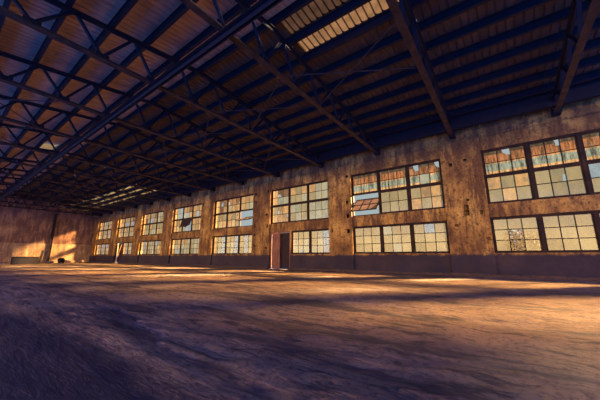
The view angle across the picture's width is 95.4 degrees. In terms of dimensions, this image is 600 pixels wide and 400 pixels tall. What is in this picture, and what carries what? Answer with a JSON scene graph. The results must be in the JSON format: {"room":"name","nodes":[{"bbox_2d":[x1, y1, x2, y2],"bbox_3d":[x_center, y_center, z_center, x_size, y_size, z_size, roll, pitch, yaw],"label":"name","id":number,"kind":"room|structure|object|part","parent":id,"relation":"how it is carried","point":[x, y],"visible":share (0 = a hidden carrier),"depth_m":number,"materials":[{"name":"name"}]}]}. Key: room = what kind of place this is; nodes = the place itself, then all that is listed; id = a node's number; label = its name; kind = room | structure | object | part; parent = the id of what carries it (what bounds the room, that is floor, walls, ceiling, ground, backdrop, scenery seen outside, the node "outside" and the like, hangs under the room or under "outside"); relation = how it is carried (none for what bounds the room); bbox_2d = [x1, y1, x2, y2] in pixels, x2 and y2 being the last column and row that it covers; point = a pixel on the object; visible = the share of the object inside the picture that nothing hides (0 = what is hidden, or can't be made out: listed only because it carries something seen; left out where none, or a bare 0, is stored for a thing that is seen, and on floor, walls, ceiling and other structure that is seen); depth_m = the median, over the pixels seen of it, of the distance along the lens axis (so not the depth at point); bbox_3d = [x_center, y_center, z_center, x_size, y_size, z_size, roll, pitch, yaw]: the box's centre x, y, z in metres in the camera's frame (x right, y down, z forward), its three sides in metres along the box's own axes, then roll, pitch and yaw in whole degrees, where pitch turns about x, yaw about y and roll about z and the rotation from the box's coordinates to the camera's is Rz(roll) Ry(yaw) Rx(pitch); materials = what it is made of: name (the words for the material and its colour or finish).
{"room":"empty warehouse","nodes":[
{"label":"empty warehouse","id":0,"kind":"room"},
{"bbox_2d":[0,194,95,262],"bbox_3d":[-42.169,3.570,37.283,0.520,10.000,24.300,-8,-14,36],"label":"wall","id":1,"kind":"structure","parent":0,"point":[23,232],"depth_m":41.20,"materials":[{"name":"paint"}]},
{"bbox_2d":[0,0,282,199],"bbox_3d":[-16.421,-2.740,18.337,64.700,0.182,0.350,-8,-14,36],"label":"tie beam","id":2,"kind":"structure","parent":1,"relation":"attached to","point":[261,7],"depth_m":9.59,"materials":[{"name":"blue metal"}]},
{"bbox_2d":[91,78,599,215],"bbox_3d":[-9.409,-1.563,27.797,64.690,0.800,0.200,-8,-14,36],"label":"beam","id":3,"kind":"structure","parent":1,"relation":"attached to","point":[590,89],"depth_m":15.61,"materials":[{"name":"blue metal"}]},
{"bbox_2d":[0,262,599,399],"bbox_3d":[-15.192,4.446,16.673,66.900,0.119,23.700,-8,-14,36],"label":"floor","id":4,"kind":"structure","parent":0,"point":[76,330],"depth_m":3.49,"materials":[{"name":"concrete"}]},
{"bbox_2d":[10,257,38,263],"bbox_3d":[-35.154,7.729,34.891,1.400,0.950,2.560,-8,-14,36],"label":"trough","id":5,"kind":"object","parent":4,"relation":"on","point":[14,260],"visible":0.9,"depth_m":34.45,"materials":[{"name":"grey metal"}]},
{"bbox_2d":[38,250,47,263],"bbox_3d":[-34.233,7.607,36.364,0.260,1.796,0.752,-8,-14,36],"label":"post","id":6,"kind":"object","parent":4,"relation":"on","point":[42,251],"visible":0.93,"depth_m":36.18,"materials":[{"name":"concrete"}]},
{"bbox_2d":[46,214,57,262],"bbox_3d":[-38.001,5.814,41.802,0.380,7.480,0.440,-8,-14,36],"label":"steel column","id":7,"kind":"structure","parent":4,"relation":"on","point":[55,215],"depth_m":41.77,"materials":[{"name":"brown metal"}]},
{"bbox_2d":[57,258,64,262],"bbox_3d":[-34.331,8.729,39.267,0.800,0.750,0.640,-3,-12,13],"label":"lump","id":8,"kind":"object","parent":4,"relation":"on","point":[60,260],"visible":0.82,"depth_m":39.06,"materials":[{"name":"concrete"}]},
{"bbox_2d":[0,0,599,209],"bbox_3d":[-15.870,-4.149,19.506,65.235,1.498,24.580,-8,-14,36],"label":"ceiling","id":9,"kind":"structure","parent":0,"point":[17,39],"depth_m":12.38,"materials":[{"name":"brown metal"}]},
{"bbox_2d":[0,0,11,31],"bbox_3d":[-18.773,-4.807,15.497,64.690,0.330,0.120,-8,-14,36],"label":"purlin","id":10,"kind":"object","parent":9,"relation":"attached to","point":[6,4],"visible":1,"depth_m":8.88,"materials":[{"name":"blue metal"}]},
{"bbox_2d":[0,0,75,122],"bbox_3d":[-18.061,-4.742,16.469,64.690,0.330,0.120,-8,-14,36],"label":"purlin","id":11,"kind":"object","parent":9,"relation":"attached to","point":[58,22],"visible":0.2,"depth_m":10.75,"materials":[{"name":"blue metal"}]},
{"bbox_2d":[40,142,58,149],"bbox_3d":[-20.068,-4.203,21.674,2.400,0.142,1.020,-8,-14,36],"label":"sheet","id":12,"kind":"object","parent":9,"relation":"attached to","point":[45,145],"visible":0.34,"depth_m":21.55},
{"bbox_2d":[0,0,138,162],"bbox_3d":[-17.349,-4.677,17.442,64.690,0.330,0.120,-8,-14,36],"label":"purlin","id":13,"kind":"object","parent":9,"relation":"attached to","point":[128,5],"visible":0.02,"depth_m":11.29,"materials":[{"name":"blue metal"}]},
{"bbox_2d":[0,0,198,181],"bbox_3d":[-16.637,-4.612,18.415,64.690,0.330,0.120,-8,-14,36],"label":"purlin","id":14,"kind":"object","parent":9,"relation":"attached to","point":[182,9],"visible":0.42,"depth_m":11.74,"materials":[{"name":"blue metal"}]},
{"bbox_2d":[1,0,257,193],"bbox_3d":[-15.925,-4.548,19.387,64.690,0.330,0.120,-8,-14,36],"label":"purlin","id":15,"kind":"object","parent":9,"relation":"attached to","point":[237,9],"visible":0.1,"depth_m":12.17,"materials":[{"name":"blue metal"}]},
{"bbox_2d":[12,0,313,196],"bbox_3d":[-15.213,-4.483,20.360,64.690,0.330,0.120,-8,-14,36],"label":"purlin","id":16,"kind":"object","parent":9,"relation":"attached to","point":[297,5],"visible":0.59,"depth_m":12.20,"materials":[{"name":"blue metal"}]},
{"bbox_2d":[24,0,371,196],"bbox_3d":[-14.601,-4.205,21.149,64.690,0.330,0.120,-8,-14,36],"label":"purlin","id":17,"kind":"object","parent":9,"relation":"attached to","point":[352,5],"visible":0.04,"depth_m":11.49,"materials":[{"name":"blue metal"}]},
{"bbox_2d":[33,0,430,198],"bbox_3d":[-13.990,-3.927,21.939,64.690,0.330,0.120,-8,-14,36],"label":"purlin","id":18,"kind":"object","parent":9,"relation":"attached to","point":[387,16],"visible":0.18,"depth_m":12.22,"materials":[{"name":"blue metal"}]},
{"bbox_2d":[42,0,490,199],"bbox_3d":[-13.379,-3.650,22.728,64.690,0.330,0.120,-8,-14,36],"label":"purlin","id":19,"kind":"object","parent":9,"relation":"attached to","point":[466,5],"visible":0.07,"depth_m":11.51,"materials":[{"name":"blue metal"}]},
{"bbox_2d":[51,0,553,203],"bbox_3d":[-12.768,-3.372,23.517,64.690,0.330,0.120,-8,-14,36],"label":"purlin","id":20,"kind":"object","parent":9,"relation":"attached to","point":[526,5],"visible":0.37,"depth_m":11.56,"materials":[{"name":"blue metal"}]},
{"bbox_2d":[280,0,349,34],"bbox_3d":[1.041,-6.883,9.305,4.100,0.125,0.860,-8,-14,36],"label":"skylight","id":21,"kind":"object","parent":9,"relation":"attached to","point":[316,9],"visible":0.73,"depth_m":9.92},
{"bbox_2d":[58,1,589,205],"bbox_3d":[-12.157,-3.094,24.307,64.690,0.330,0.120,-8,-14,36],"label":"purlin","id":22,"kind":"object","parent":9,"relation":"attached to","point":[561,15],"visible":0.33,"depth_m":11.97,"materials":[{"name":"blue metal"}]},
{"bbox_2d":[66,18,599,207],"bbox_3d":[-11.545,-2.817,25.096,64.690,0.330,0.120,-8,-14,36],"label":"purlin","id":23,"kind":"object","parent":9,"relation":"attached to","point":[558,37],"visible":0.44,"depth_m":12.86,"materials":[{"name":"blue metal"}]},
{"bbox_2d":[74,37,599,208],"bbox_3d":[-10.934,-2.539,25.885,64.690,0.330,0.120,-8,-14,36],"label":"purlin","id":24,"kind":"object","parent":9,"relation":"attached to","point":[595,43],"visible":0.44,"depth_m":13.68,"materials":[{"name":"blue metal"}]},
{"bbox_2d":[83,54,599,208],"bbox_3d":[-10.323,-2.261,26.675,64.690,0.330,0.120,-8,-14,36],"label":"purlin","id":25,"kind":"object","parent":9,"relation":"attached to","point":[594,60],"visible":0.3,"depth_m":14.27,"materials":[{"name":"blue metal"}]},
{"bbox_2d":[91,69,599,210],"bbox_3d":[-9.712,-1.983,27.464,64.690,0.330,0.120,-8,-14,36],"label":"purlin","id":26,"kind":"object","parent":9,"relation":"attached to","point":[595,74],"visible":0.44,"depth_m":15.28,"materials":[{"name":"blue metal"}]},
{"bbox_2d":[298,0,398,52],"bbox_3d":[1.640,-6.611,10.079,4.100,0.127,0.880,-8,-14,36],"label":"skylight","id":27,"kind":"object","parent":9,"relation":"attached to","point":[372,8],"visible":0.63,"depth_m":10.21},
{"bbox_2d":[89,97,599,277],"bbox_3d":[3.600,-2.936,19.264,95.900,15.500,0.500,-8,-14,36],"label":"wall","id":28,"kind":"structure","parent":0,"point":[467,212],"depth_m":16.08,"materials":[{"name":"concrete"}]},
{"bbox_2d":[0,194,101,215],"bbox_3d":[-39.770,-0.008,36.453,0.320,1.795,23.020,-8,-14,36],"label":"roof truss","id":29,"kind":"object","parent":28,"relation":"attached to","point":[9,205],"visible":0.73,"depth_m":39.83,"materials":[{"name":"metal"}]},
{"bbox_2d":[0,189,112,213],"bbox_3d":[-36.309,-0.521,33.953,0.320,1.795,23.020,-8,-14,36],"label":"roof truss","id":30,"kind":"object","parent":28,"relation":"attached to","point":[15,202],"visible":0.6,"depth_m":37.23,"materials":[{"name":"metal"}]},
{"bbox_2d":[0,183,124,211],"bbox_3d":[-32.848,-1.034,31.454,0.320,1.795,23.020,-8,-14,36],"label":"roof truss","id":31,"kind":"object","parent":28,"relation":"attached to","point":[73,196],"visible":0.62,"depth_m":34.67,"materials":[{"name":"metal"}]},
{"bbox_2d":[0,176,137,208],"bbox_3d":[-29.387,-1.547,28.954,0.320,1.795,23.020,-8,-14,36],"label":"roof truss","id":32,"kind":"object","parent":28,"relation":"attached to","point":[1,177],"visible":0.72,"depth_m":31.52,"materials":[{"name":"metal"}]},
{"bbox_2d":[0,168,152,204],"bbox_3d":[-25.926,-2.060,26.455,0.320,1.795,23.020,-8,-14,36],"label":"roof truss","id":33,"kind":"object","parent":28,"relation":"attached to","point":[4,169],"visible":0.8,"depth_m":28.55,"materials":[{"name":"metal"}]},
{"bbox_2d":[104,193,135,201],"bbox_3d":[-19.561,-0.242,31.196,4.069,0.079,3.533,-8,-14,36],"label":"brace","id":34,"kind":"object","parent":33,"relation":"attached to","point":[120,193],"visible":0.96,"depth_m":31.07,"materials":[{"name":"grey metal"}]},
{"bbox_2d":[0,156,170,200],"bbox_3d":[-22.465,-2.573,23.955,0.320,1.795,23.020,-8,-14,36],"label":"roof truss","id":35,"kind":"object","parent":28,"relation":"attached to","point":[14,159],"visible":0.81,"depth_m":25.88,"materials":[{"name":"metal"}]},
{"bbox_2d":[0,144,190,196],"bbox_3d":[-19.004,-3.086,21.456,0.320,1.795,23.020,-8,-14,36],"label":"roof truss","id":36,"kind":"object","parent":28,"relation":"attached to","point":[10,160],"visible":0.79,"depth_m":23.18,"materials":[{"name":"metal"}]},
{"bbox_2d":[95,243,108,254],"bbox_3d":[-31.123,7.809,43.192,5.620,1.770,0.150,-8,-14,36],"label":"window","id":37,"kind":"structure","parent":28,"relation":"in","point":[99,248],"depth_m":43.33,"materials":[{"name":"glass"}]},
{"bbox_2d":[98,220,111,239],"bbox_3d":[-31.123,4.856,43.798,5.620,2.900,0.150,-8,-14,36],"label":"window","id":38,"kind":"structure","parent":28,"relation":"in","point":[106,229],"depth_m":44.00,"materials":[{"name":"glass"}]},
{"bbox_2d":[0,123,215,191],"bbox_3d":[-15.543,-3.599,18.956,0.320,1.795,23.020,-8,-14,36],"label":"roof truss","id":39,"kind":"object","parent":28,"relation":"attached to","point":[22,146],"visible":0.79,"depth_m":19.96,"materials":[{"name":"metal"}]},
{"bbox_2d":[104,155,162,172],"bbox_3d":[-12.056,-2.566,19.874,4.062,0.079,2.438,-8,-14,36],"label":"brace","id":40,"kind":"object","parent":39,"relation":"attached to","point":[129,155],"visible":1,"depth_m":19.87,"materials":[{"name":"grey metal"}]},
{"bbox_3d":[-12.056,-2.586,19.878,4.699,0.038,0.044,-1,-12,6],"label":"tie rod","id":41,"kind":"part","parent":40,"relation":"part of","materials":[{"name":"grey metal"}]},
{"bbox_2d":[114,242,122,262],"bbox_3d":[-26.180,7.657,39.592,2.200,2.920,0.340,-8,-14,36],"label":"door","id":42,"kind":"structure","parent":28,"relation":"in","point":[117,245],"depth_m":39.94,"materials":[{"name":"wood"}]},
{"bbox_2d":[0,94,243,184],"bbox_3d":[-12.082,-4.112,16.456,0.320,1.795,23.020,-8,-14,36],"label":"roof truss","id":43,"kind":"object","parent":28,"relation":"attached to","point":[41,127],"visible":0.84,"depth_m":16.86,"materials":[{"name":"metal"}]},
{"bbox_2d":[0,127,33,146],"bbox_3d":[-16.403,-3.751,14.098,4.069,0.079,3.484,-8,-14,36],"label":"brace","id":44,"kind":"object","parent":43,"relation":"attached to","point":[0,127],"visible":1,"depth_m":14.25,"materials":[{"name":"grey metal"}]},
{"bbox_2d":[191,161,249,179],"bbox_3d":[-5.717,-2.294,21.198,4.069,0.079,3.533,-8,-14,36],"label":"brace","id":45,"kind":"object","parent":43,"relation":"attached to","point":[226,170],"visible":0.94,"depth_m":21.21,"materials":[{"name":"grey metal"}]},
{"bbox_3d":[-5.717,-2.314,21.202,5.345,0.038,0.044,1,-12,-4],"label":"tie rod","id":46,"kind":"part","parent":45,"relation":"part of","materials":[{"name":"grey metal"}]},
{"bbox_2d":[117,216,134,237],"bbox_3d":[-24.845,3.925,39.264,5.620,2.900,0.150,-8,-14,36],"label":"window","id":47,"kind":"structure","parent":28,"relation":"in","point":[127,231],"depth_m":39.44,"materials":[{"name":"glass"}]},
{"bbox_2d":[122,242,131,254],"bbox_3d":[-23.911,6.740,37.984,3.300,1.770,0.150,-8,-14,36],"label":"window","id":48,"kind":"structure","parent":28,"relation":"in","point":[128,247],"depth_m":38.16,"materials":[{"name":"glass"}]},
{"bbox_2d":[0,50,279,177],"bbox_3d":[-8.621,-4.625,13.957,0.320,1.795,23.020,-8,-14,36],"label":"roof truss","id":49,"kind":"object","parent":28,"relation":"attached to","point":[3,78],"visible":0.88,"depth_m":13.30,"materials":[{"name":"metal"}]},
{"bbox_2d":[0,99,58,127],"bbox_3d":[-12.942,-4.264,11.599,4.069,0.079,3.484,-8,-14,36],"label":"brace","id":50,"kind":"object","parent":49,"relation":"attached to","point":[0,99],"visible":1,"depth_m":11.74,"materials":[{"name":"grey metal"}]},
{"bbox_3d":[-12.942,-4.255,11.597,0.044,0.038,5.313,3,-12,-13],"label":"tie rod","id":51,"kind":"part","parent":50,"relation":"part of","materials":[{"name":"grey metal"}]},
{"bbox_3d":[-12.942,-4.285,11.603,5.313,0.038,0.044,1,-12,-4],"label":"tie rod","id":52,"kind":"part","parent":50,"relation":"part of","materials":[{"name":"grey metal"}]},
{"bbox_2d":[130,137,194,162],"bbox_3d":[-8.595,-3.079,17.374,4.062,0.079,2.438,-8,-14,36],"label":"brace","id":53,"kind":"object","parent":49,"relation":"attached to","point":[164,151],"visible":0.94,"depth_m":17.38,"materials":[{"name":"grey metal"}]},
{"bbox_3d":[-8.595,-3.099,17.378,4.699,0.038,0.044,-1,-12,6],"label":"tie rod","id":54,"kind":"part","parent":53,"relation":"part of","materials":[{"name":"grey metal"}]},
{"bbox_2d":[165,114,241,147],"bbox_3d":[-5.134,-3.592,14.874,4.062,0.079,2.438,-8,-14,36],"label":"brace","id":55,"kind":"object","parent":49,"relation":"attached to","point":[206,133],"visible":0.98,"depth_m":14.84,"materials":[{"name":"grey metal"}]},
{"bbox_3d":[-5.134,-3.612,14.879,4.699,0.038,0.044,-1,-12,6],"label":"tie rod","id":56,"kind":"part","parent":55,"relation":"part of","materials":[{"name":"grey metal"}]},
{"bbox_3d":[-5.134,-3.583,14.873,0.044,0.038,4.699,5,-13,-22],"label":"tie rod","id":57,"kind":"part","parent":55,"relation":"part of","materials":[{"name":"grey metal"}]},
{"bbox_2d":[227,144,303,170],"bbox_3d":[-2.256,-2.807,18.698,4.069,0.079,3.533,-8,-14,36],"label":"brace","id":58,"kind":"object","parent":49,"relation":"attached to","point":[267,158],"visible":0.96,"depth_m":18.67,"materials":[{"name":"grey metal"}]},
{"bbox_3d":[-2.256,-2.827,18.703,5.345,0.038,0.044,1,-12,-4],"label":"tie rod","id":59,"kind":"part","parent":58,"relation":"part of","materials":[{"name":"grey metal"}]},
{"bbox_2d":[139,240,160,254],"bbox_3d":[-18.647,5.960,34.182,5.620,1.770,0.150,-8,-14,36],"label":"window","id":60,"kind":"structure","parent":28,"relation":"in","point":[151,248],"depth_m":34.17,"materials":[{"name":"glass"}]},
{"bbox_2d":[142,211,163,235],"bbox_3d":[-18.647,3.006,34.788,5.620,2.900,0.150,-8,-14,36],"label":"window","id":61,"kind":"structure","parent":28,"relation":"in","point":[147,227],"depth_m":34.87,"materials":[{"name":"glass"}]},
{"bbox_2d":[0,0,323,167],"bbox_3d":[-5.160,-5.139,11.457,0.320,1.795,23.020,-8,-14,36],"label":"roof truss","id":62,"kind":"object","parent":28,"relation":"attached to","point":[36,24],"visible":0.95,"depth_m":10.16,"materials":[{"name":"metal"}]},
{"bbox_2d":[213,79,314,130],"bbox_3d":[-1.673,-4.105,12.375,4.062,0.079,2.438,-8,-14,36],"label":"brace","id":63,"kind":"object","parent":62,"relation":"attached to","point":[264,108],"visible":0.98,"depth_m":12.31,"materials":[{"name":"grey metal"}]},
{"bbox_3d":[-1.673,-4.125,12.379,4.699,0.038,0.044,-1,-12,6],"label":"tie rod","id":64,"kind":"part","parent":63,"relation":"part of","materials":[{"name":"grey metal"}]},
{"bbox_3d":[-1.673,-4.096,12.373,0.044,0.038,4.699,5,-13,-22],"label":"tie rod","id":65,"kind":"part","parent":63,"relation":"part of","materials":[{"name":"grey metal"}]},
{"bbox_2d":[171,237,198,254],"bbox_3d":[-12.449,5.041,29.706,5.620,1.770,0.150,-8,-14,36],"label":"window","id":66,"kind":"structure","parent":28,"relation":"in","point":[184,246],"depth_m":29.70,"materials":[{"name":"glass"}]},
{"bbox_3d":[-13.943,5.275,30.782,1.758,1.645,0.056,-8,-14,36],"label":"sash","id":67,"kind":"part","parent":66,"relation":"part of","materials":[{"name":"glass"}]},
{"bbox_3d":[-10.956,4.832,28.625,1.758,1.645,0.056,-8,-14,36],"label":"sash","id":68,"kind":"part","parent":66,"relation":"part of","materials":[{"name":"glass"}]},
{"bbox_2d":[173,203,201,232],"bbox_3d":[-12.449,2.088,30.312,5.620,2.900,0.150,-8,-14,36],"label":"window","id":69,"kind":"structure","parent":28,"relation":"in","point":[191,210],"depth_m":30.25,"materials":[{"name":"glass"}]},
{"bbox_2d":[179,218,191,227],"bbox_3d":[-12.521,2.517,29.792,2.184,1.150,0.599,-8,-14,33],"label":"sheet","id":70,"kind":"object","parent":69,"relation":"hanging from","point":[186,222],"visible":1,"depth_m":29.78,"materials":[{"name":"brown metal"}]},
{"bbox_2d":[212,234,251,253],"bbox_3d":[-6.252,4.122,25.230,5.620,1.770,0.150,-8,-14,36],"label":"window","id":71,"kind":"structure","parent":28,"relation":"in","point":[229,239],"depth_m":25.34,"materials":[{"name":"glass"}]},
{"bbox_3d":[-7.745,4.356,26.306,1.758,1.645,0.056,-8,-14,36],"label":"sash","id":72,"kind":"part","parent":71,"relation":"part of","materials":[{"name":"glass"}]},
{"bbox_3d":[-6.252,4.135,25.227,1.693,1.645,0.056,-8,-14,36],"label":"sash","id":73,"kind":"part","parent":71,"relation":"part of","materials":[{"name":"glass"}]},
{"bbox_3d":[-4.758,3.913,24.149,1.758,1.645,0.056,-8,-14,36],"label":"sash","id":74,"kind":"part","parent":71,"relation":"part of","materials":[{"name":"glass"}]},
{"bbox_2d":[214,194,252,228],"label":"window","id":75,"kind":"structure","parent":28,"relation":"in","point":[225,214],"depth_m":25.99,"materials":[{"name":"glass"}]},
{"bbox_3d":[-7.745,2.086,26.772,1.758,1.380,0.056,-8,-14,36],"label":"sash","id":76,"kind":"part","parent":75,"relation":"part of","materials":[{"name":"glass"}]},
{"bbox_3d":[-7.745,0.688,27.059,1.758,1.315,0.056,-8,-14,36],"label":"sash","id":77,"kind":"part","parent":75,"relation":"part of","materials":[{"name":"glass"}]},
{"bbox_3d":[-6.252,1.865,25.694,1.693,1.380,0.056,-8,-14,36],"label":"sash","id":78,"kind":"part","parent":75,"relation":"part of","materials":[{"name":"glass"}]},
{"bbox_3d":[-6.252,0.466,25.980,1.693,1.315,0.056,-8,-14,36],"label":"sash","id":79,"kind":"part","parent":75,"relation":"part of","materials":[{"name":"glass"}]},
{"bbox_3d":[-4.758,0.245,24.902,1.758,1.315,0.056,-8,-14,36],"label":"sash","id":80,"kind":"part","parent":75,"relation":"part of","materials":[{"name":"glass"}]},
{"bbox_2d":[270,231,289,268],"bbox_3d":[-1.564,3.977,21.662,2.050,2.920,0.310,-8,-14,36],"label":"door","id":81,"kind":"structure","parent":28,"relation":"in","point":[280,241],"depth_m":21.65,"materials":[{"name":"red paint"}]},
{"bbox_2d":[179,0,380,155],"bbox_3d":[-1.699,-5.652,8.958,0.320,1.795,23.020,-8,-14,36],"label":"roof truss","id":82,"kind":"object","parent":28,"relation":"attached to","point":[194,7],"visible":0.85,"depth_m":10.55,"materials":[{"name":"metal"}]},
{"bbox_2d":[271,180,328,223],"bbox_3d":[-0.094,0.256,21.389,5.620,2.900,0.150,-8,-14,36],"label":"window","id":83,"kind":"structure","parent":28,"relation":"in","point":[292,192],"depth_m":21.39,"materials":[{"name":"glass"}]},
{"bbox_3d":[-1.588,1.173,22.325,1.758,1.380,0.056,-8,-14,36],"label":"sash","id":84,"kind":"part","parent":83,"relation":"part of","materials":[{"name":"glass"}]},
{"bbox_3d":[-1.588,-0.225,22.612,1.758,1.315,0.056,-8,-14,36],"label":"sash","id":85,"kind":"part","parent":83,"relation":"part of","materials":[{"name":"glass"}]},
{"bbox_3d":[-0.094,0.952,21.247,1.693,1.380,0.056,-8,-14,36],"label":"sash","id":86,"kind":"part","parent":83,"relation":"part of","materials":[{"name":"glass"}]},
{"bbox_3d":[-0.094,-0.447,21.534,1.693,1.315,0.056,-8,-14,36],"label":"sash","id":87,"kind":"part","parent":83,"relation":"part of","materials":[{"name":"glass"}]},
{"bbox_3d":[1.399,-0.668,20.455,1.758,1.315,0.056,-8,-14,36],"label":"sash","id":88,"kind":"part","parent":83,"relation":"part of","materials":[{"name":"glass"}]},
{"bbox_3d":[1.399,0.730,20.168,1.758,1.380,0.056,-8,-14,36],"label":"sash","id":89,"kind":"part","parent":83,"relation":"part of","materials":[{"name":"glass"}]},
{"bbox_2d":[292,228,328,253],"bbox_3d":[0.779,3.080,20.152,3.450,1.770,0.150,-8,-14,36],"label":"window","id":90,"kind":"structure","parent":28,"relation":"in","point":[307,236],"depth_m":20.19,"materials":[{"name":"glass"}]},
{"bbox_3d":[0.089,3.195,20.648,1.585,1.645,0.056,-8,-14,36],"label":"sash","id":91,"kind":"part","parent":90,"relation":"part of","materials":[{"name":"glass"}]},
{"bbox_3d":[1.469,2.990,19.651,1.585,1.645,0.056,-8,-14,36],"label":"sash","id":92,"kind":"part","parent":90,"relation":"part of","materials":[{"name":"glass"}]},
{"bbox_2d":[88,261,599,280],"bbox_3d":[-8.267,6.276,25.886,66.892,0.215,0.200,-8,-14,36],"label":"baseboard","id":93,"kind":"structure","parent":28,"relation":"attached to","point":[310,269],"depth_m":14.87,"materials":[{"name":"concrete"}]},
{"bbox_2d":[351,159,444,215],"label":"window","id":94,"kind":"structure","parent":28,"relation":"in","point":[403,184],"depth_m":16.81,"materials":[{"name":"glass"}]},
{"bbox_3d":[4.368,0.290,18.024,1.758,0.965,1.063,-8,-14,36],"label":"sash","id":95,"kind":"part","parent":94,"relation":"part of","materials":[{"name":"glass"}]},
{"bbox_3d":[4.368,-1.108,18.311,1.758,1.315,0.056,-8,-14,36],"label":"sash","id":96,"kind":"part","parent":94,"relation":"part of","materials":[{"name":"glass"}]},
{"bbox_3d":[5.862,-1.330,17.232,1.693,1.315,0.056,-8,-14,36],"label":"sash","id":97,"kind":"part","parent":94,"relation":"part of","materials":[{"name":"glass"}]},
{"bbox_3d":[5.862,0.069,16.945,1.693,1.380,0.056,-8,-14,36],"label":"sash","id":98,"kind":"part","parent":94,"relation":"part of","materials":[{"name":"glass"}]},
{"bbox_3d":[7.356,-1.551,16.153,1.758,1.315,0.056,-8,-14,36],"label":"sash","id":99,"kind":"part","parent":94,"relation":"part of","materials":[{"name":"glass"}]},
{"bbox_3d":[7.356,-0.153,15.866,1.758,1.380,0.056,-8,-14,36],"label":"sash","id":100,"kind":"part","parent":94,"relation":"part of","materials":[{"name":"glass"}]},
{"bbox_2d":[353,220,449,253],"bbox_3d":[5.862,2.327,16.481,5.620,1.770,0.150,-8,-14,36],"label":"window","id":101,"kind":"structure","parent":28,"relation":"in","point":[373,239],"depth_m":16.32,"materials":[{"name":"glass"}]},
{"bbox_3d":[4.368,2.560,17.558,1.758,1.645,0.056,-8,-14,36],"label":"sash","id":102,"kind":"part","parent":101,"relation":"part of","materials":[{"name":"glass"}]},
{"bbox_3d":[5.862,2.339,16.479,1.693,1.645,0.056,-8,-14,36],"label":"sash","id":103,"kind":"part","parent":101,"relation":"part of","materials":[{"name":"glass"}]},
{"bbox_3d":[7.356,2.117,15.400,1.758,1.645,0.056,-8,-14,36],"label":"sash","id":104,"kind":"part","parent":101,"relation":"part of","materials":[{"name":"glass"}]},
{"bbox_2d":[386,0,455,138],"bbox_3d":[1.762,-6.165,6.458,0.320,1.795,23.020,-8,-14,36],"label":"roof truss","id":105,"kind":"object","parent":28,"relation":"attached to","point":[428,76],"visible":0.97,"depth_m":9.59,"materials":[{"name":"metal"}]},
{"bbox_2d":[285,22,416,104],"bbox_3d":[1.788,-4.618,9.875,4.062,0.079,2.438,-8,-14,36],"label":"brace","id":106,"kind":"object","parent":105,"relation":"attached to","point":[351,71],"visible":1,"depth_m":9.81,"materials":[{"name":"grey metal"}]},
{"bbox_3d":[1.788,-4.638,9.879,4.699,0.038,0.044,-1,-12,6],"label":"tie rod","id":107,"kind":"part","parent":106,"relation":"part of","materials":[{"name":"grey metal"}]},
{"bbox_3d":[1.788,-4.609,9.873,0.044,0.038,4.699,5,-13,-22],"label":"tie rod","id":108,"kind":"part","parent":106,"relation":"part of","materials":[{"name":"grey metal"}]},
{"bbox_2d":[480,128,599,203],"bbox_3d":[11.931,-1.526,12.705,5.620,2.900,0.150,-8,-14,36],"label":"window","id":109,"kind":"structure","parent":28,"relation":"in","point":[536,160],"depth_m":12.96,"materials":[{"name":"glass"}]},
{"bbox_3d":[10.437,-2.008,13.928,1.758,1.315,0.056,-8,-14,36],"label":"sash","id":110,"kind":"part","parent":109,"relation":"part of","materials":[{"name":"glass"}]},
{"bbox_3d":[10.437,-0.610,13.641,1.758,1.380,0.056,-8,-14,36],"label":"sash","id":111,"kind":"part","parent":109,"relation":"part of","materials":[{"name":"glass"}]},
{"bbox_3d":[11.931,-2.229,12.849,1.693,1.315,0.056,-8,-14,36],"label":"sash","id":112,"kind":"part","parent":109,"relation":"part of","materials":[{"name":"glass"}]},
{"bbox_3d":[11.931,-0.831,12.562,1.693,1.380,0.056,-8,-14,36],"label":"sash","id":113,"kind":"part","parent":109,"relation":"part of","materials":[{"name":"glass"}]},
{"bbox_3d":[13.425,-2.451,11.770,1.758,1.315,0.056,-8,-14,36],"label":"sash","id":114,"kind":"part","parent":109,"relation":"part of","materials":[{"name":"metal"}]},
{"bbox_3d":[13.425,-1.052,11.483,1.758,1.380,0.056,-8,-14,36],"label":"sash","id":115,"kind":"part","parent":109,"relation":"part of","materials":[{"name":"glass"}]},
{"bbox_2d":[490,210,599,252],"bbox_3d":[11.931,1.427,12.098,5.620,1.770,0.150,-8,-14,36],"label":"window","id":116,"kind":"structure","parent":28,"relation":"in","point":[550,235],"depth_m":12.42,"materials":[{"name":"glass"}]},
{"bbox_3d":[10.437,1.661,13.175,1.758,1.645,0.056,-8,-14,36],"label":"sash","id":117,"kind":"part","parent":116,"relation":"part of","materials":[{"name":"glass"}]},
{"bbox_3d":[11.931,1.439,12.096,1.693,1.645,0.056,-8,-14,36],"label":"sash","id":118,"kind":"part","parent":116,"relation":"part of","materials":[{"name":"glass"}]},
{"bbox_2d":[550,0,599,116],"bbox_3d":[5.223,-6.678,3.958,0.320,1.795,23.020,-8,-14,36],"label":"roof truss","id":119,"kind":"object","parent":28,"relation":"attached to","point":[583,32],"visible":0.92,"depth_m":9.29,"materials":[{"name":"metal"}]},
{"label":"outside","id":120,"kind":"structure","parent":0,"visible":0},
{"label":"ground","id":121,"kind":"structure","parent":120,"visible":0},
{"bbox_2d":[509,229,536,250],"bbox_3d":[14.848,3.354,18.126,2.264,3.516,2.533,3,-12,-12],"label":"bush","id":122,"kind":"object","parent":121,"relation":"on","point":[518,245],"visible":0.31,"depth_m":18.00,"materials":[{"name":"grey plant"}]}
]}

